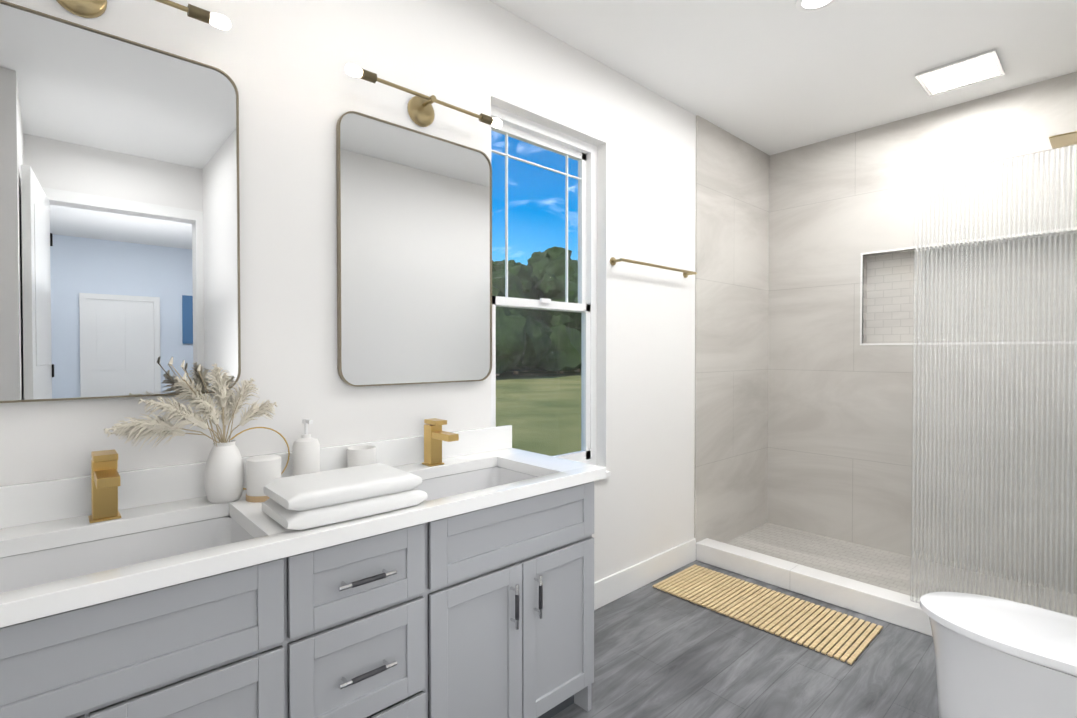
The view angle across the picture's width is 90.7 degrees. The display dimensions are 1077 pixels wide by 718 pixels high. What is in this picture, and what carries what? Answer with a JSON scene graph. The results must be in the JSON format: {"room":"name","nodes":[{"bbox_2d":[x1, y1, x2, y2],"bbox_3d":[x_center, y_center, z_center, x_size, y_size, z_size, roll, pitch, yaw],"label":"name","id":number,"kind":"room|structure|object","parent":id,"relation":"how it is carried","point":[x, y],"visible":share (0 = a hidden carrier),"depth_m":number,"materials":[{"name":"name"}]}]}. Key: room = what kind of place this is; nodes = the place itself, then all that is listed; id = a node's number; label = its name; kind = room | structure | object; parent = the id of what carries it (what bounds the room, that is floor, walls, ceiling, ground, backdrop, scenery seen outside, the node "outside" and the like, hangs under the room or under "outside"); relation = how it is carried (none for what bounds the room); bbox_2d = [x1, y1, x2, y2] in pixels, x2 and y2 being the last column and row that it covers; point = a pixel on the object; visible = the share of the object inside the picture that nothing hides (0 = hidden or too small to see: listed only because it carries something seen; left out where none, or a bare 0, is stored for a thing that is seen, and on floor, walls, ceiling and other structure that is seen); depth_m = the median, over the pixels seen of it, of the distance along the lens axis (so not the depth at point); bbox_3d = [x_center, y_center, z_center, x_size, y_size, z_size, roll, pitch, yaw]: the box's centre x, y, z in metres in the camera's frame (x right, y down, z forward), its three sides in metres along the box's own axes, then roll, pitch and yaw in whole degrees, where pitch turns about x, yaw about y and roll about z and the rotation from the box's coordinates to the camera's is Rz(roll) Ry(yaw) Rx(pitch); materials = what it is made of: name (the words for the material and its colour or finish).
{"room":"bathroom","nodes":[
{"label":"bathroom","id":0,"kind":"room"},
{"bbox_2d":[0,425,511,528],"bbox_3d":[-0.788,0.351,1.745,1.806,0.100,0.018,-1,1,-42],"label":"backsplash","id":1,"kind":"structure","parent":0,"relation":"attached to","point":[50,500],"depth_m":1.49,"materials":[{"name":"white stone"}]},
{"bbox_2d":[0,0,695,609],"bbox_3d":[-0.355,-0.111,2.243,6.196,2.830,0.164,-1,1,-42],"label":"wall","id":2,"kind":"structure","parent":0,"point":[282,64],"depth_m":2.00,"materials":[{"name":"white paint"}]},
{"bbox_2d":[56,0,106,17],"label":"sconce","id":3,"kind":"object","parent":2,"relation":"attached to","point":[89,8],"depth_m":1.37,"materials":[{"name":"gold metal"}]},
{"bbox_2d":[0,0,240,402],"bbox_3d":[-1.154,-0.376,1.398,0.655,0.959,0.023,-1,1,-42],"label":"mirror","id":4,"kind":"object","parent":2,"relation":"attached to","point":[119,226],"visible":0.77,"depth_m":1.41,"materials":[{"name":"brown metal"}]},
{"bbox_2d":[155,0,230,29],"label":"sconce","id":5,"kind":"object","parent":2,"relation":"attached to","point":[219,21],"depth_m":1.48,"materials":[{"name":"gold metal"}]},
{"bbox_2d":[336,111,491,386],"bbox_3d":[-0.446,-0.385,2.046,0.655,0.959,0.023,-1,1,-42],"label":"mirror","id":6,"kind":"object","parent":2,"relation":"attached to","point":[414,256],"visible":0.96,"depth_m":2.00,"materials":[{"name":"brown metal"}]},
{"bbox_2d":[345,64,501,127],"bbox_3d":[-0.419,-0.951,2.009,0.662,0.112,0.103,-1,1,-42],"label":"sconce","id":7,"kind":"object","parent":2,"relation":"attached to","point":[420,110],"visible":1,"depth_m":2.01,"materials":[{"name":"gold metal"}]},
{"bbox_2d":[491,105,596,465],"bbox_3d":[0.012,-0.266,2.614,0.768,1.738,0.080,-1,1,-42],"label":"window","id":8,"kind":"structure","parent":2,"relation":"attached to","point":[566,146],"depth_m":2.75,"materials":[{"name":"white plastic"}]},
{"bbox_2d":[610,257,696,277],"bbox_3d":[0.677,-0.522,3.039,0.744,0.044,0.075,-1,1,-42],"label":"towel rail","id":9,"kind":"object","parent":2,"relation":"attached to","point":[613,261],"visible":1,"depth_m":2.95,"materials":[{"name":"gold metal"}]},
{"bbox_2d":[694,115,769,542],"bbox_3d":[1.380,-0.132,3.732,1.026,2.830,0.012,-1,1,-42],"label":"wall tile","id":10,"kind":"structure","parent":2,"relation":"attached to","point":[731,335],"depth_m":3.67,"materials":[{"name":"tile"}]},
{"bbox_2d":[551,560,938,717],"bbox_3d":[2.208,1.393,-0.532,6.196,0.100,7.750,-1,1,-42],"label":"floor","id":11,"kind":"structure","parent":0,"point":[658,653],"depth_m":2.23,"materials":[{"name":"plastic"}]},
{"bbox_2d":[0,477,605,717],"bbox_3d":[-0.612,0.879,1.543,1.781,0.870,0.564,-1,1,-42],"label":"bathroom vanity","id":12,"kind":"object","parent":11,"relation":"on","point":[465,589],"depth_m":1.35,"materials":[{"name":"grey paint"}]},
{"bbox_2d":[0,449,605,620],"bbox_3d":[-0.605,0.424,1.547,1.806,0.040,0.558,-1,1,-42],"label":"countertop","id":13,"kind":"structure","parent":12,"relation":"on","point":[264,536],"depth_m":1.32,"materials":[{"name":"white stone"}]},
{"bbox_2d":[88,449,120,522],"bbox_3d":[-1.068,0.321,1.314,0.062,0.170,0.171,-1,1,-42],"label":"faucet","id":14,"kind":"object","parent":13,"relation":"on","point":[105,480],"visible":1,"depth_m":1.33,"materials":[{"name":"gold metal"}]},
{"bbox_2d":[0,513,243,584],"bbox_3d":[-0.949,0.519,1.187,0.544,0.164,0.374,-1,1,-42],"label":"sink","id":15,"kind":"object","parent":13,"relation":"in","point":[19,565],"depth_m":1.33,"materials":[{"name":"white ceramic"}]},
{"bbox_2d":[104,357,289,503],"bbox_3d":[-0.909,0.199,1.474,0.462,0.410,0.166,-1,1,-42],"label":"vase","id":16,"kind":"object","parent":13,"relation":"on","point":[224,478],"visible":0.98,"depth_m":1.47,"materials":[{"name":"white ceramic"}]},
{"bbox_2d":[246,455,280,501],"bbox_3d":[-0.796,0.344,1.542,0.094,0.118,0.094,-1,1,-42],"label":"candle jar","id":17,"kind":"object","parent":13,"relation":"on","point":[262,471],"visible":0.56,"depth_m":1.50,"materials":[{"name":"white ceramic"}]},
{"bbox_2d":[292,418,319,475],"bbox_3d":[-0.739,0.296,1.695,0.080,0.210,0.085,-1,1,-42],"label":"soap dispenser","id":18,"kind":"object","parent":13,"relation":"on","point":[306,453],"visible":0.71,"depth_m":1.67,"materials":[{"name":"white ceramic"}]},
{"bbox_2d":[262,463,427,529],"bbox_3d":[-0.517,0.359,1.438,0.370,0.091,0.236,-1,1,-42],"label":"folded towels","id":19,"kind":"object","parent":13,"relation":"on","point":[308,500],"visible":1,"depth_m":1.35,"materials":[{"name":"white fabric"}]},
{"bbox_2d":[347,445,375,467],"bbox_3d":[-0.607,0.351,1.825,0.094,0.095,0.094,-1,1,-42],"label":"cup","id":20,"kind":"object","parent":13,"relation":"on","point":[360,455],"visible":0.62,"depth_m":1.79,"materials":[{"name":"white ceramic"}]},
{"bbox_2d":[422,418,458,466],"bbox_3d":[-0.360,0.312,1.962,0.062,0.170,0.171,-1,1,-42],"label":"faucet","id":21,"kind":"object","parent":13,"relation":"on","point":[435,435],"visible":1,"depth_m":1.98,"materials":[{"name":"gold metal"}]},
{"bbox_2d":[415,465,531,496],"bbox_3d":[-0.242,0.510,1.835,0.544,0.164,0.374,-1,1,-42],"label":"sink","id":22,"kind":"object","parent":13,"relation":"in","point":[463,478],"depth_m":2.05,"materials":[{"name":"white ceramic"}]},
{"bbox_2d":[653,564,882,664],"bbox_3d":[1.151,1.289,2.780,0.445,0.014,1.015,-1,1,-42],"label":"bath mat","id":23,"kind":"object","parent":11,"relation":"on","point":[730,596],"visible":0.96,"depth_m":2.70,"materials":[{"name":"beige wood"}]},
{"bbox_2d":[696,538,932,636],"bbox_3d":[1.755,1.240,2.679,0.130,0.114,2.075,-1,1,-42],"label":"shower curb","id":24,"kind":"object","parent":11,"relation":"on","point":[894,607],"visible":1,"depth_m":2.87,"materials":[{"name":"white stone"}]},
{"bbox_2d":[910,144,1076,616],"bbox_3d":[2.138,0.156,2.244,0.008,2.064,0.936,-1,1,-42],"label":"glass panel","id":25,"kind":"object","parent":24,"relation":"on","point":[994,457],"visible":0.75,"depth_m":2.35,"materials":[{"name":"clear glass"}]},
{"bbox_2d":[920,592,1076,717],"bbox_3d":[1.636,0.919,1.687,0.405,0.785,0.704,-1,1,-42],"label":"bathtub","id":26,"kind":"object","parent":11,"relation":"on","point":[998,658],"visible":1,"depth_m":1.71,"materials":[{"name":"white ceramic"}]},
{"bbox_2d":[489,0,1076,154],"bbox_3d":[2.208,-1.537,-0.573,6.196,0.100,7.750,-1,1,-42],"label":"ceiling","id":27,"kind":"structure","parent":0,"point":[770,77],"depth_m":2.64,"materials":[{"name":"white paint"}]},
{"bbox_2d":[795,0,836,12],"bbox_3d":[1.182,-1.521,2.251,0.170,0.010,0.170,-1,1,-42],"label":"recessed light","id":28,"kind":"object","parent":27,"relation":"in","point":[807,6],"visible":1,"depth_m":2.29,"materials":[{"name":"white plastic"}]},
{"bbox_2d":[915,48,1004,95],"bbox_3d":[2.260,-1.527,2.852,0.330,0.014,0.330,-1,1,-42],"label":"recessed light","id":29,"kind":"object","parent":27,"relation":"in","point":[976,68],"visible":0.98,"depth_m":2.84,"materials":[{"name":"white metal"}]},
{"bbox_2d":[726,522,910,595],"bbox_3d":[2.133,1.283,3.026,0.896,0.020,2.076,-1,1,-42],"label":"floor","id":30,"kind":"structure","parent":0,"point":[884,569],"depth_m":3.43,"materials":[{"name":"tile"}]},
{"bbox_2d":[767,72,1076,556],"bbox_3d":[2.499,-0.126,3.342,0.103,2.830,2.100,-1,1,-42],"label":"wall tile","id":31,"kind":"structure","parent":0,"point":[842,209],"depth_m":3.63,"materials":[{"name":"tile"}]},
{"bbox_3d":[2.108,-0.100,1.458,3.226,2.830,0.150,-1,1,-42],"label":"wall","id":32,"kind":"structure","parent":0,"visible":0},
{"bbox_3d":[2.791,-0.110,2.193,1.026,2.830,0.012,-1,1,-42],"label":"wall tile","id":33,"kind":"structure","parent":32,"relation":"attached to","visible":0},
{"bbox_2d":[1049,131,1076,148],"bbox_3d":[2.682,-1.090,2.426,0.220,0.077,0.498,-1,1,-42],"label":"shower head","id":34,"kind":"object","parent":33,"relation":"attached to","point":[1063,140],"visible":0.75,"depth_m":2.55},
{"label":"outside","id":35,"kind":"structure","parent":0,"visible":0},
{"bbox_2d":[496,370,580,455],"bbox_3d":[-25.917,0.591,87.364,240.000,0.250,159.840,-1,1,-42],"label":"lawn","id":36,"kind":"structure","parent":35,"point":[544,422],"depth_m":15.47,"materials":[{"name":"green plant"}]},
{"bbox_2d":[496,306,526,373],"bbox_3d":[-4.293,-1.919,32.163,8.274,6.150,5.765,-1,1,-42],"label":"tree","id":37,"kind":"object","parent":36,"relation":"on","point":[517,336],"depth_m":31.64,"materials":[{"name":"green plant"}]},
{"bbox_2d":[492,260,550,375],"bbox_3d":[-3.289,-2.782,35.015,8.400,7.783,5.817,-1,1,-42],"label":"tree","id":38,"kind":"object","parent":36,"relation":"on","point":[513,265],"depth_m":34.60,"materials":[{"name":"green plant"}]},
{"bbox_2d":[509,273,552,373],"bbox_3d":[-1.495,-2.619,37.817,7.049,7.378,5.730,-1,1,-42],"label":"tree","id":39,"kind":"object","parent":36,"relation":"on","point":[533,291],"depth_m":36.88,"materials":[{"name":"green plant"}]},
{"bbox_2d":[527,246,577,285],"bbox_3d":[1.076,-4.282,44.536,6.935,10.510,5.678,-1,1,-42],"label":"tree","id":40,"kind":"object","parent":36,"relation":"on","point":[535,262],"depth_m":43.10,"materials":[{"name":"green plant"}]},
{"bbox_2d":[535,272,580,372],"bbox_3d":[1.147,-2.739,38.614,7.148,7.588,5.393,-1,1,-42],"label":"tree","id":41,"kind":"object","parent":36,"relation":"on","point":[575,347],"depth_m":36.78,"materials":[{"name":"green plant"}]}
]}

